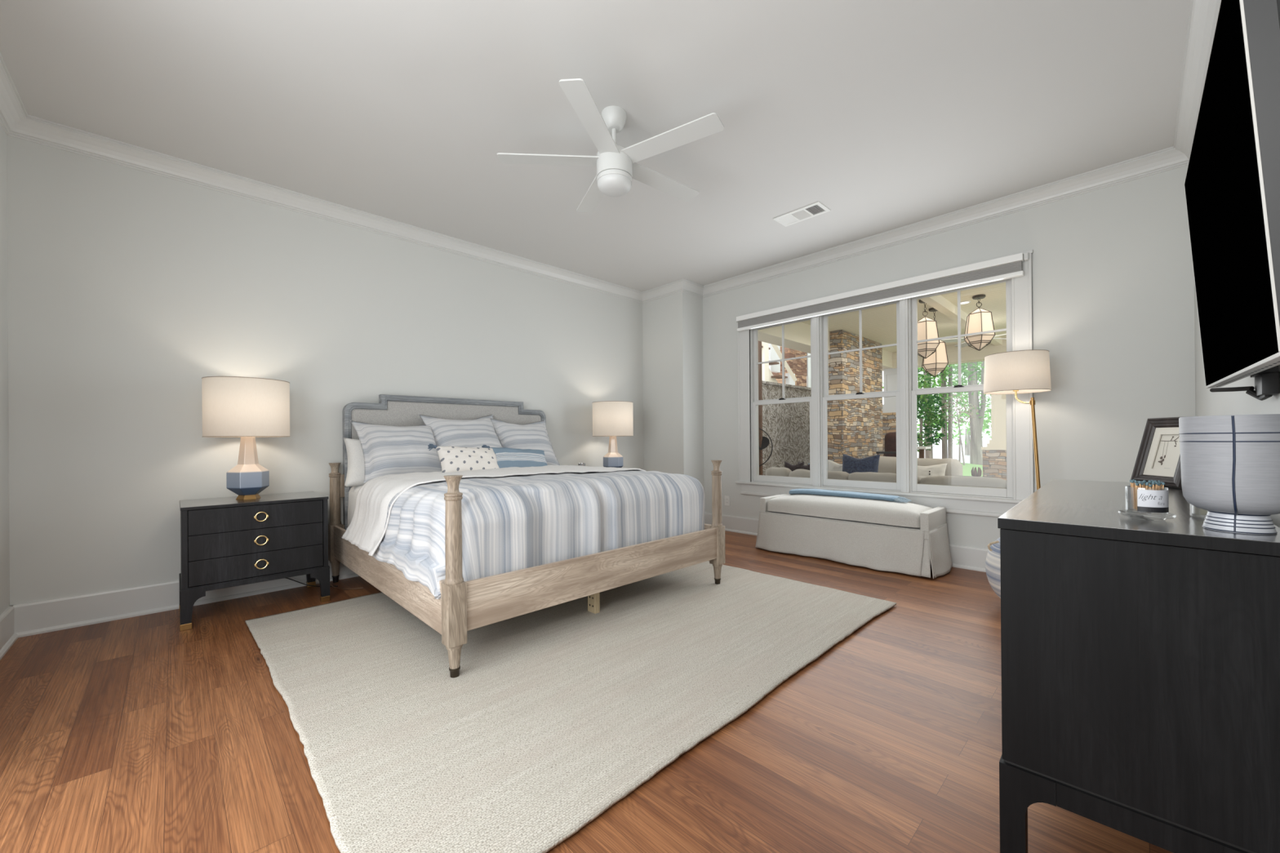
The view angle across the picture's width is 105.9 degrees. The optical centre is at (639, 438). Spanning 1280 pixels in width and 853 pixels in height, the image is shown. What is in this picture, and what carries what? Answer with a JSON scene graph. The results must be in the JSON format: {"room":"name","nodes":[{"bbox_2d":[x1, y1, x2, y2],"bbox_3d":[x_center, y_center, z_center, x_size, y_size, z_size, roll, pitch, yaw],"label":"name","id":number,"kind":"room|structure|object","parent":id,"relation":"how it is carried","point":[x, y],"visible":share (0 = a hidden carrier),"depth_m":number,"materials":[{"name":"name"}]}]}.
{"room":"bedroom","nodes":[
{"label":"bedroom","id":0,"kind":"room"},
{"bbox_2d":[0,124,9,615],"bbox_3d":[-2.010,-0.370,0.992,0.160,2.973,4.718,0,0,-44],"label":"wall","id":1,"kind":"structure","parent":0,"point":[4,421],"depth_m":2.67,"materials":[{"name":"paint"}]},
{"bbox_2d":[0,605,17,660],"bbox_3d":[-2.919,1.034,2.084,0.034,0.182,1.867,0,0,-44],"label":"baseboard","id":2,"kind":"structure","parent":1,"relation":"attached to","point":[8,637],"depth_m":2.62,"materials":[{"name":"paint"}]},
{"bbox_2d":[6,135,644,605],"bbox_3d":[-1.693,-0.369,4.690,5.754,2.973,0.160,0,0,-44],"label":"wall","id":3,"kind":"structure","parent":0,"point":[128,288],"depth_m":3.29,"materials":[{"name":"paint"}]},
{"bbox_2d":[9,560,359,637],"bbox_3d":[-1.752,1.027,4.486,5.051,0.182,0.034,0,0,-44],"label":"baseboard","id":4,"kind":"structure","parent":3,"relation":"attached to","point":[35,618],"depth_m":3.02,"materials":[{"name":"paint"}]},
{"bbox_2d":[0,530,1172,852],"bbox_3d":[-0.096,1.163,2.703,5.954,0.120,4.938,0,0,-44],"label":"floor","id":5,"kind":"structure","parent":0,"point":[141,734],"depth_m":1.71,"materials":[{"name":"brown wood"}]},
{"bbox_2d":[178,491,330,631],"bbox_3d":[-2.594,0.763,3.262,0.753,0.720,0.536,0,0,-44],"label":"nightstand","id":6,"kind":"object","parent":5,"relation":"on","point":[226,542],"visible":1,"depth_m":3.06,"materials":[{"name":"black wood"}]},
{"bbox_2d":[201,376,289,499],"bbox_3d":[-2.647,0.005,3.261,0.462,0.797,0.462,-1,0,43],"label":"table lamp","id":7,"kind":"object","parent":6,"relation":"on","point":[246,408],"visible":1,"depth_m":3.13,"materials":[{"name":"white fabric"}]},
{"bbox_2d":[284,577,337,586],"bbox_3d":[-2.500,0.972,3.629,0.417,0.300,0.075,0,0,-17],"label":"power cord","id":8,"kind":"object","parent":5,"relation":"on","point":[285,578],"visible":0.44,"depth_m":3.63,"materials":[{"name":"black plastic"}]},
{"bbox_2d":[329,583,363,589],"bbox_3d":[-2.269,1.010,3.647,0.426,0.220,0.068,0,0,22],"label":"power cord","id":9,"kind":"object","parent":5,"relation":"on","point":[330,584],"visible":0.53,"depth_m":3.59,"materials":[{"name":"black plastic"}]},
{"bbox_2d":[328,394,725,678],"bbox_3d":[-0.906,0.366,3.690,2.089,1.488,2.286,0,0,-44],"label":"bed","id":10,"kind":"object","parent":5,"relation":"on","point":[463,606],"visible":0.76,"depth_m":2.86,"materials":[{"name":"brown wood"}]},
{"bbox_2d":[347,485,362,526],"bbox_3d":[-0.942,0.585,3.729,1.887,0.492,1.997,0,0,-44],"label":"mattress","id":11,"kind":"object","parent":10,"relation":"on","point":[353,491],"visible":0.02,"depth_m":3.69,"materials":[{"name":"white fabric"}]},
{"bbox_2d":[343,437,365,487],"bbox_3d":[-2.044,0.195,3.895,0.614,0.414,0.241,0,0,-39],"label":"bed pillow","id":12,"kind":"object","parent":11,"relation":"on","point":[356,467],"visible":0.23,"depth_m":3.70,"materials":[{"name":"white fabric"}]},
{"bbox_2d":[350,420,441,483],"bbox_3d":[-1.889,0.089,3.853,0.666,0.476,0.406,0,0,-43],"label":"square pillow","id":13,"kind":"object","parent":11,"relation":"on","point":[386,450],"visible":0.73,"depth_m":3.74,"materials":[{"name":"fabric"}]},
{"bbox_2d":[418,414,502,448],"bbox_3d":[-1.517,0.026,4.276,0.393,0.522,0.714,-1,0,45],"label":"square pillow","id":14,"kind":"object","parent":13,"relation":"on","point":[477,433],"visible":0.57,"depth_m":4.18,"materials":[{"name":"white fabric"}]},
{"bbox_2d":[341,465,705,599],"bbox_3d":[-0.767,0.490,3.489,2.099,0.524,1.666,0,0,-44],"label":"duvet","id":15,"kind":"object","parent":11,"relation":"on","point":[514,518],"visible":0.91,"depth_m":2.82,"materials":[{"name":"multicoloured fabric"}]},
{"bbox_2d":[427,444,499,472],"bbox_3d":[-1.374,0.170,3.835,0.560,0.267,0.204,0,0,-45],"label":"lumbar cushion","id":16,"kind":"object","parent":15,"relation":"on","point":[452,459],"visible":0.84,"depth_m":3.76,"materials":[{"name":"fabric"}]},
{"bbox_2d":[481,444,547,468],"bbox_3d":[-1.048,0.177,4.131,0.580,0.259,0.191,0,0,-38],"label":"lumbar cushion","id":17,"kind":"object","parent":15,"relation":"on","point":[506,457],"visible":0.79,"depth_m":4.08,"materials":[{"name":"fabric"}]},
{"bbox_2d":[489,417,559,465],"bbox_3d":[-1.087,0.068,4.660,0.628,0.536,0.348,0,0,-43],"label":"square pillow","id":18,"kind":"object","parent":11,"relation":"on","point":[534,436],"visible":0.54,"depth_m":4.60,"materials":[{"name":"white fabric"}]},
{"bbox_2d":[244,560,896,852],"bbox_3d":[-0.355,1.088,3.029,3.077,0.013,2.684,0,0,-44],"label":"area rug","id":19,"kind":"object","parent":5,"relation":"on","point":[552,717],"visible":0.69,"depth_m":2.05,"materials":[{"name":"beige carpet"}]},
{"bbox_2d":[755,493,952,578],"bbox_3d":[1.883,0.808,4.425,0.591,0.544,1.621,0,0,-44],"label":"storage bench","id":20,"kind":"object","parent":5,"relation":"on","point":[904,538],"visible":0.97,"depth_m":4.11,"materials":[{"name":"fabric"}]},
{"bbox_2d":[767,494,932,528],"bbox_3d":[1.891,0.622,4.449,0.478,0.172,1.370,0,0,-44],"label":"seat cushion","id":21,"kind":"object","parent":20,"relation":"on","point":[864,512],"depth_m":4.21,"materials":[{"name":"fabric"}]},
{"bbox_2d":[789,488,911,502],"bbox_3d":[1.912,0.523,4.488,1.079,0.066,0.195,-1,0,43],"label":"throw blanket","id":22,"kind":"object","parent":20,"relation":"on","point":[795,491],"visible":0.99,"depth_m":4.40,"materials":[{"name":"blue fabric"}]},
{"bbox_2d":[985,537,1000,598],"bbox_3d":[2.487,0.828,2.987,0.570,0.504,0.570,0,0,-44],"label":"basket","id":23,"kind":"object","parent":5,"relation":"on","point":[993,567],"visible":0.08,"depth_m":3.03,"materials":[{"name":"white fabric"}]},
{"bbox_2d":[983,349,1051,490],"bbox_3d":[2.797,0.230,3.512,0.396,1.702,0.484,0,0,-44],"label":"floor lamp","id":24,"kind":"object","parent":5,"relation":"on","point":[1020,371],"visible":0.84,"depth_m":3.42,"materials":[{"name":"white fabric"}]},
{"bbox_2d":[997,479,1279,852],"bbox_3d":[1.558,0.639,1.558,0.476,0.900,1.480,-1,0,44],"label":"dresser","id":25,"kind":"object","parent":5,"relation":"on","point":[1140,659],"visible":0.95,"depth_m":1.03,"materials":[{"name":"black wood"}]},
{"bbox_2d":[1118,509,1177,520],"bbox_3d":[1.208,0.183,1.152,0.097,0.015,0.097,0,0,-44],"label":"glass dish","id":26,"kind":"object","parent":25,"relation":"on","point":[1131,515],"visible":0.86,"depth_m":1.16,"materials":[{"name":"clear glass"}]},
{"bbox_2d":[1124,485,1168,514],"bbox_3d":[1.208,0.145,1.151,0.072,0.060,0.071,0,0,-44],"label":"jar","id":27,"kind":"object","parent":26,"relation":"on","point":[1148,501],"visible":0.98,"depth_m":1.13,"materials":[{"name":"clear glass"}]},
{"bbox_2d":[1130,480,1133,503],"bbox_3d":[1.198,0.135,1.173,0.007,0.070,0.005,0,0,24],"label":"match","id":28,"kind":"object","parent":27,"relation":"in","point":[1131,481],"visible":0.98,"depth_m":1.17,"materials":[{"name":"brown wood"}]},
{"bbox_2d":[1133,479,1134,509],"bbox_3d":[1.200,0.135,1.173,0.005,0.071,0.008,0,0,23],"label":"match","id":29,"kind":"object","parent":27,"relation":"in","point":[1133,479],"visible":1,"depth_m":1.17,"materials":[{"name":"brown wood"}]},
{"bbox_2d":[1134,480,1136,509],"bbox_3d":[1.202,0.135,1.171,0.005,0.070,0.005,0,0,23],"label":"match","id":30,"kind":"object","parent":27,"relation":"in","point":[1135,480],"visible":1,"depth_m":1.17,"materials":[{"name":"brown wood"}]},
{"bbox_2d":[1135,483,1138,510],"bbox_3d":[1.183,0.138,1.149,0.005,0.065,0.005,0,0,-22],"label":"match","id":31,"kind":"object","parent":27,"relation":"in","point":[1136,484],"visible":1,"depth_m":1.15,"materials":[{"name":"brown wood"}]},
{"bbox_2d":[1130,416,1188,488],"bbox_3d":[2.073,0.051,1.893,0.116,0.270,0.215,0,0,10],"label":"picture frame","id":32,"kind":"object","parent":25,"relation":"on","point":[1158,456],"visible":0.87,"depth_m":1.92,"materials":[{"name":"brown wood"}]},
{"bbox_2d":[1189,503,1208,518],"bbox_3d":[1.379,0.148,1.157,0.082,0.080,0.082,0,0,-44],"label":"jar candle","id":33,"kind":"object","parent":25,"relation":"on","point":[1194,511],"visible":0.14,"depth_m":1.17,"materials":[{"name":"clear glass"}]},
{"bbox_2d":[1178,413,1279,534],"bbox_3d":[1.251,0.072,1.011,0.164,0.239,0.164,0,0,-12],"label":"planter","id":34,"kind":"object","parent":25,"relation":"on","point":[1230,464],"visible":1,"depth_m":0.97,"materials":[{"name":"silver ceramic"}]},
{"bbox_3d":[-0.433,0.748,5.350,0.753,0.720,0.536,0,0,-44],"label":"nightstand","id":35,"kind":"object","parent":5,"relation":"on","visible":0},
{"bbox_2d":[577,462,585,466],"bbox_3d":[-0.617,0.325,5.102,0.076,0.130,0.076,0,0,-44],"label":"steel cup","id":36,"kind":"object","parent":35,"relation":"on","point":[580,464],"visible":0.27,"depth_m":5.07,"materials":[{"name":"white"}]},
{"bbox_2d":[591,400,633,467],"bbox_3d":[-0.305,-0.011,5.454,0.462,0.797,0.462,0,0,26],"label":"table lamp","id":37,"kind":"object","parent":35,"relation":"on","point":[611,419],"visible":0.98,"depth_m":5.28,"materials":[{"name":"white fabric"}]},
{"bbox_2d":[0,0,1190,291],"bbox_3d":[-0.010,-1.930,2.937,5.754,0.120,5.038,0,0,-44],"label":"ceiling","id":38,"kind":"structure","parent":0,"point":[887,115],"depth_m":2.66,"materials":[{"name":"paint"}]},
{"bbox_2d":[497,78,724,212],"bbox_3d":[-0.113,-1.644,2.797,1.238,0.452,1.270,0,0,-44],"label":"ceiling fan","id":39,"kind":"object","parent":38,"relation":"hanging from","point":[616,165],"visible":1,"depth_m":2.69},
{"bbox_2d":[773,201,831,226],"bbox_3d":[1.350,-1.876,4.040,0.215,0.009,0.408,0,0,-44],"label":"ceiling vent","id":40,"kind":"object","parent":38,"relation":"in","point":[817,208],"visible":1,"depth_m":4.03,"materials":[{"name":"white plastic"}]},
{"bbox_2d":[642,292,704,490],"bbox_3d":[0.417,-0.384,6.141,0.383,2.973,0.685,0,0,-44],"label":"wall","id":41,"kind":"structure","parent":0,"point":[673,324],"depth_m":5.94,"materials":[{"name":"paint"}]},
{"bbox_2d":[0,0,1220,303],"bbox_3d":[-0.009,-1.812,2.937,5.434,0.116,4.718,0,0,-44],"label":"trim","id":42,"kind":"structure","parent":41,"relation":"attached to","point":[15,120],"depth_m":3.50,"materials":[{"name":"paint"}]},
{"bbox_2d":[762,380,811,475],"bbox_3d":[2.787,0.086,8.774,5.000,2.080,0.210,0,0,-44],"label":"wall","id":43,"kind":"structure","parent":0,"point":[787,425],"depth_m":8.44,"materials":[{"name":"grey stone"}]},
{"bbox_2d":[758,321,892,371],"bbox_3d":[3.065,-1.592,7.841,5.480,0.450,0.320,0,0,-44],"label":"beam","id":44,"kind":"structure","parent":0,"point":[797,335],"depth_m":6.84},
{"bbox_2d":[800,282,1006,352],"bbox_3d":[6.137,-1.744,4.803,5.680,0.100,8.360,0,0,-44],"label":"ceiling","id":45,"kind":"structure","parent":0,"point":[878,323],"depth_m":6.69,"materials":[{"name":"beige paint"}]},
{"bbox_2d":[917,299,939,358],"bbox_3d":[3.426,-1.318,5.799,0.305,0.708,0.320,0,0,-44],"label":"pendant lantern","id":46,"kind":"object","parent":45,"relation":"hanging from","point":[927,328],"visible":0.76,"depth_m":5.70,"materials":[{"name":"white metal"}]},
{"bbox_2d":[921,307,948,377],"bbox_3d":[3.781,-1.233,6.195,0.305,0.883,0.320,0,0,-44],"label":"pendant lantern","id":47,"kind":"object","parent":45,"relation":"hanging from","point":[937,362],"visible":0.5,"depth_m":6.09,"materials":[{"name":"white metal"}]},
{"bbox_2d":[919,294,1002,346],"bbox_3d":[4.242,-1.623,6.406,5.180,0.111,0.100,0,0,-44],"label":"beam","id":48,"kind":"structure","parent":45,"relation":"attached to","point":[940,304],"depth_m":5.93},
{"bbox_2d":[960,300,970,304],"bbox_3d":[3.979,-1.673,5.930,0.140,0.014,0.140,0,0,-44],"label":"recessed light","id":49,"kind":"object","parent":45,"relation":"in","point":[966,301],"visible":0.7,"depth_m":5.92,"materials":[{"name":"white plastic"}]},
{"bbox_2d":[940,333,1006,347],"bbox_3d":[4.934,-1.533,6.920,1.254,0.300,1.289,0,0,-44],"label":"fan","id":50,"kind":"object","parent":45,"relation":"hanging from","point":[946,340],"visible":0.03,"depth_m":7.11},
{"bbox_2d":[964,294,995,351],"bbox_3d":[3.977,-1.355,5.661,0.305,0.643,0.320,0,0,-44],"label":"pendant lantern","id":51,"kind":"object","parent":45,"relation":"hanging from","point":[980,320],"visible":1,"depth_m":5.58,"materials":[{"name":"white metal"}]},
{"bbox_2d":[702,165,1195,549],"bbox_3d":[2.014,-0.398,4.879,0.160,2.973,4.718,0,0,-44],"label":"wall","id":52,"kind":"structure","parent":0,"point":[1113,276],"depth_m":3.53,"materials":[{"name":"paint"}]},
{"bbox_2d":[724,495,729,506],"bbox_3d":[1.042,0.742,5.772,0.008,0.116,0.072,0,0,-44],"label":"wall outlet","id":53,"kind":"object","parent":52,"relation":"attached to","point":[726,498],"visible":1,"depth_m":5.76,"materials":[{"name":"white plastic"}]},
{"bbox_2d":[751,317,813,485],"bbox_3d":[1.576,-0.411,5.308,0.112,1.802,0.750,0,0,-44],"label":"window","id":54,"kind":"structure","parent":52,"relation":"in","point":[755,402],"depth_m":5.39,"materials":[{"name":"paint"}]},
{"bbox_2d":[704,512,988,572],"bbox_3d":[1.817,0.999,4.677,0.417,0.182,4.718,0,0,-44],"label":"baseboard","id":55,"kind":"structure","parent":52,"relation":"attached to","point":[962,557],"depth_m":4.08,"materials":[{"name":"paint"}]},
{"bbox_2d":[820,300,901,491],"bbox_3d":[2.155,-0.416,4.710,0.112,1.802,0.761,0,0,-44],"label":"window","id":56,"kind":"structure","parent":52,"relation":"in","point":[866,485],"depth_m":4.71,"materials":[{"name":"paint"}]},
{"bbox_2d":[734,480,1022,517],"bbox_3d":[2.119,0.559,4.694,0.155,0.147,2.755,0,0,-44],"label":"trim","id":57,"kind":"structure","parent":52,"relation":"attached to","point":[981,506],"depth_m":4.18,"materials":[{"name":"paint"}]},
{"bbox_2d":[735,252,1029,331],"bbox_3d":[2.047,-0.879,4.645,0.081,1.075,2.662,0,0,-44],"label":"blind","id":58,"kind":"object","parent":52,"relation":"attached to","point":[1007,267],"visible":0.9,"depth_m":4.35,"materials":[{"name":"fabric"}]},
{"bbox_2d":[736,248,1034,500],"bbox_3d":[2.118,-0.477,4.704,0.132,1.930,2.698,0,0,-44],"label":"trim","id":59,"kind":"structure","parent":52,"relation":"attached to","point":[1022,297],"depth_m":4.34,"materials":[{"name":"paint"}]},
{"bbox_2d":[908,278,1013,499],"bbox_3d":[2.726,-0.421,4.118,0.112,1.802,0.750,0,0,-44],"label":"window","id":60,"kind":"structure","parent":52,"relation":"in","point":[1000,493],"depth_m":4.12,"materials":[{"name":"paint"}]},
{"bbox_2d":[892,337,1006,368],"bbox_3d":[7.908,-1.556,6.498,0.300,0.320,8.340,0,0,-44],"label":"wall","id":61,"kind":"structure","parent":0,"point":[968,354],"depth_m":8.52,"materials":[{"name":"beige paint"}]},
{"bbox_2d":[1194,281,1279,527],"bbox_3d":[1.696,-0.399,1.182,5.754,2.973,0.160,0,0,-44],"label":"wall","id":62,"kind":"structure","parent":0,"point":[1207,402],"depth_m":2.02,"materials":[{"name":"paint"}]},
{"bbox_2d":[1184,0,1279,400],"bbox_3d":[1.462,-0.477,1.154,1.205,0.751,0.159,0,0,-44],"label":"television","id":63,"kind":"object","parent":62,"relation":"attached to","point":[1232,182],"visible":1,"depth_m":0.93,"materials":[{"name":"grey plastic"}]},
{"bbox_3d":[5.069,1.165,5.930,5.680,0.120,13.500,0,0,-44],"label":"floor","id":64,"kind":"structure","parent":0,"visible":0},
{"bbox_2d":[758,341,762,475],"bbox_3d":[1.826,-0.263,7.258,0.145,2.790,0.060,0,0,-44],"label":"post","id":65,"kind":"object","parent":64,"relation":"on","point":[760,380],"visible":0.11,"depth_m":7.20,"materials":[{"name":"paint"}]},
{"bbox_2d":[758,427,773,466],"bbox_3d":[1.691,0.476,7.265,0.611,1.315,0.360,0,0,32],"label":"pedestal fan","id":66,"kind":"object","parent":64,"relation":"on","point":[765,442],"visible":0.23,"depth_m":7.17,"materials":[{"name":"black metal"}]},
{"bbox_2d":[765,466,791,476],"bbox_3d":[1.915,0.716,6.459,0.885,0.710,0.601,0,0,-44],"label":"seat","id":67,"kind":"object","parent":64,"relation":"on","point":[773,471],"visible":0.09,"depth_m":6.04,"materials":[{"name":"beige fabric"}]},
{"bbox_2d":[784,461,804,471],"bbox_3d":[2.001,0.471,6.281,0.260,0.355,0.147,0,0,36],"label":"cushion","id":68,"kind":"object","parent":67,"relation":"on","point":[791,467],"visible":0.24,"depth_m":6.24,"materials":[{"name":"brown fabric"}]},
{"bbox_2d":[761,342,797,385],"bbox_3d":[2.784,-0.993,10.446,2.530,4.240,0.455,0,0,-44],"label":"building","id":69,"kind":"structure","parent":64,"relation":"on","point":[770,352],"depth_m":10.59,"materials":[{"name":"white paint"}]},
{"bbox_2d":[826,329,883,464],"bbox_3d":[3.578,-0.281,8.061,1.650,2.800,0.320,0,0,-44],"label":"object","id":70,"kind":"object","parent":64,"relation":"on","point":[855,426],"visible":0.57,"depth_m":7.65,"materials":[{"name":"brown stone"}]},
{"bbox_2d":[875,451,896,456],"bbox_3d":[3.763,0.654,7.120,0.300,0.925,0.420,0,0,-44],"label":"console","id":71,"kind":"object","parent":64,"relation":"on","point":[884,453],"visible":0.18,"depth_m":7.13,"materials":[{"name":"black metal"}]},
{"bbox_2d":[875,451,896,453],"bbox_3d":[3.762,0.484,7.120,0.300,0.585,0.420,0,0,-44],"label":"shelf","id":72,"kind":"object","parent":71,"relation":"attached to","point":[877,452],"depth_m":7.12,"materials":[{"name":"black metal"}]},
{"bbox_2d":[882,368,897,451],"bbox_3d":[5.097,-0.137,9.569,0.530,2.490,0.520,0,0,-44],"label":"pier","id":73,"kind":"object","parent":64,"relation":"on","point":[890,375],"visible":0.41,"depth_m":9.46,"materials":[{"name":"stone"}]},
{"bbox_2d":[884,431,896,457],"bbox_3d":[4.107,0.496,7.683,0.621,1.238,0.650,0,0,-44],"label":"leather armchair","id":74,"kind":"object","parent":64,"relation":"on","point":[890,437],"visible":0.12,"depth_m":7.48,"materials":[{"name":"brown leather"}]},
{"bbox_2d":[788,469,1006,488],"bbox_3d":[3.129,0.709,5.186,0.901,0.703,2.920,0,0,-44],"label":"outdoor sofa","id":75,"kind":"object","parent":64,"relation":"on","point":[975,482],"visible":0.06,"depth_m":4.84,"materials":[{"name":"beige fabric"}]},
{"bbox_2d":[797,461,809,470],"bbox_3d":[2.122,0.470,6.196,0.151,0.355,0.244,0,0,-31],"label":"cushion","id":76,"kind":"object","parent":75,"relation":"on","point":[803,467],"visible":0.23,"depth_m":6.15,"materials":[{"name":"brown fabric"}]},
{"bbox_2d":[788,469,848,479],"bbox_3d":[2.116,0.533,5.716,0.182,0.331,0.717,0,0,-44],"label":"cushion","id":77,"kind":"object","parent":75,"relation":"on","point":[841,475],"depth_m":5.55,"materials":[{"name":"beige fabric"}]},
{"bbox_2d":[827,459,842,471],"bbox_3d":[2.461,0.447,5.919,0.340,0.373,0.172,0,0,42],"label":"cushion","id":78,"kind":"object","parent":75,"relation":"on","point":[832,466],"visible":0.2,"depth_m":5.93,"materials":[{"name":"beige fabric"}]},
{"bbox_2d":[842,453,879,473],"bbox_3d":[2.582,0.386,5.676,0.210,0.412,0.442,0,0,-44],"label":"cushion","id":79,"kind":"object","parent":75,"relation":"on","point":[851,464],"visible":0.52,"depth_m":5.60,"materials":[{"name":"blue fabric"}]},
{"bbox_2d":[848,471,919,484],"bbox_3d":[2.618,0.529,5.195,0.182,0.328,0.716,0,0,-44],"label":"cushion","id":80,"kind":"object","parent":75,"relation":"on","point":[867,476],"depth_m":5.19,"materials":[{"name":"beige fabric"}]},
{"bbox_2d":[919,475,1006,488],"bbox_3d":[3.119,0.525,4.677,0.182,0.332,0.717,0,0,-44],"label":"cushion","id":81,"kind":"object","parent":75,"relation":"on","point":[975,482],"depth_m":4.59,"materials":[{"name":"beige fabric"}]},
{"bbox_2d":[862,456,962,475],"bbox_3d":[3.518,0.654,6.488,0.835,0.808,1.352,0,0,-44],"label":"curved sofa","id":82,"kind":"object","parent":64,"relation":"on","point":[886,464],"visible":0.06,"depth_m":6.38,"materials":[{"name":"beige fabric"}]},
{"bbox_2d":[917,463,946,479],"bbox_3d":[3.668,0.477,6.250,0.521,0.329,0.178,0,0,42],"label":"cushion","id":83,"kind":"object","parent":82,"relation":"on","point":[938,469],"visible":0.33,"depth_m":6.14,"materials":[{"name":"brown fabric"}]},
{"bbox_2d":[917,446,931,457],"bbox_3d":[4.635,0.621,8.088,0.300,0.980,0.360,0,0,-44],"label":"side table","id":84,"kind":"object","parent":64,"relation":"on","point":[922,449],"visible":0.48,"depth_m":8.00,"materials":[{"name":"white wood"}]},
{"bbox_2d":[960,466,995,478],"bbox_3d":[3.655,0.710,5.361,0.540,0.812,0.540,0,0,-44],"label":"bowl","id":85,"kind":"object","parent":64,"relation":"on","point":[974,472],"visible":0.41,"depth_m":5.16,"materials":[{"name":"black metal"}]},
{"bbox_2d":[981,394,1006,479],"bbox_3d":[6.370,-0.148,8.352,0.670,2.490,0.660,0,0,-44],"label":"pier","id":86,"kind":"object","parent":64,"relation":"on","point":[994,455],"visible":0.35,"depth_m":8.22,"materials":[{"name":"paint"}]},
{"label":"outside","id":87,"kind":"structure","parent":0,"visible":0},
{"bbox_2d":[960,462,982,476],"bbox_3d":[11.302,0.909,19.253,22.000,2.483,40.000,0,0,-44],"label":"ground","id":88,"kind":"structure","parent":87,"point":[966,468],"depth_m":11.20,"materials":[{"name":"green plant"}]},
{"bbox_2d":[771,346,807,386],"bbox_3d":[3.851,-0.719,12.416,0.900,3.600,0.500,0,0,-44],"label":"stone pier","id":89,"kind":"structure","parent":88,"relation":"on","point":[798,366],"depth_m":12.19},
{"bbox_2d":[806,352,810,387],"bbox_3d":[4.494,-1.899,12.908,0.780,1.850,0.400,0,0,-44],"label":"column","id":90,"kind":"structure","parent":89,"relation":"attached to","point":[808,359],"depth_m":12.59,"materials":[{"name":"paint"}]},
{"bbox_2d":[916,408,939,445],"bbox_3d":[31.121,-0.869,57.174,5.996,5.451,8.557,0,0,-44],"label":"tree","id":91,"kind":"object","parent":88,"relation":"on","point":[918,424],"visible":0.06,"depth_m":56.38,"materials":[{"name":"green plant"}]},
{"bbox_2d":[882,364,979,458],"bbox_3d":[8.687,-1.955,14.734,2.842,6.002,3.196,0,0,-44],"label":"tree","id":92,"kind":"object","parent":88,"relation":"on","point":[928,454],"visible":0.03,"depth_m":14.57,"materials":[{"name":"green plant"}]},
{"bbox_2d":[916,367,946,457],"bbox_3d":[6.843,-0.677,11.900,1.505,2.870,1.237,0,0,-44],"label":"tree","id":93,"kind":"object","parent":88,"relation":"on","point":[931,415],"visible":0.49,"depth_m":11.69,"materials":[{"name":"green plant"}]},
{"bbox_2d":[917,362,981,458],"bbox_3d":[8.013,-1.601,12.711,2.262,4.702,3.022,0,0,-44],"label":"tree","id":94,"kind":"object","parent":88,"relation":"on","point":[947,449],"visible":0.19,"depth_m":12.44,"materials":[{"name":"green plant"}]},
{"bbox_2d":[919,363,991,430],"bbox_3d":[10.435,-1.869,14.354,3.136,6.200,4.477,0,0,-44],"label":"tree","id":95,"kind":"object","parent":88,"relation":"on","point":[985,424],"visible":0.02,"depth_m":14.63,"materials":[{"name":"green plant"}]},
{"bbox_2d":[938,393,978,465],"bbox_3d":[7.684,-0.223,11.626,0.803,1.750,0.721,0,0,23],"label":"tree","id":96,"kind":"object","parent":88,"relation":"on","point":[958,420],"visible":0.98,"depth_m":11.60,"materials":[{"name":"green plant"}]},
{"bbox_2d":[932,409,991,455],"bbox_3d":[35.626,-0.780,52.406,6.240,5.194,8.420,0,0,-44],"label":"tree","id":97,"kind":"object","parent":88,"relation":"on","point":[966,452],"visible":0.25,"depth_m":52.24,"materials":[{"name":"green plant"}]},
{"bbox_2d":[933,360,991,465],"bbox_3d":[8.826,-1.808,11.864,2.488,5.303,3.403,0,0,-44],"label":"tree","id":98,"kind":"object","parent":88,"relation":"on","point":[976,424],"visible":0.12,"depth_m":11.80,"materials":[{"name":"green plant"}]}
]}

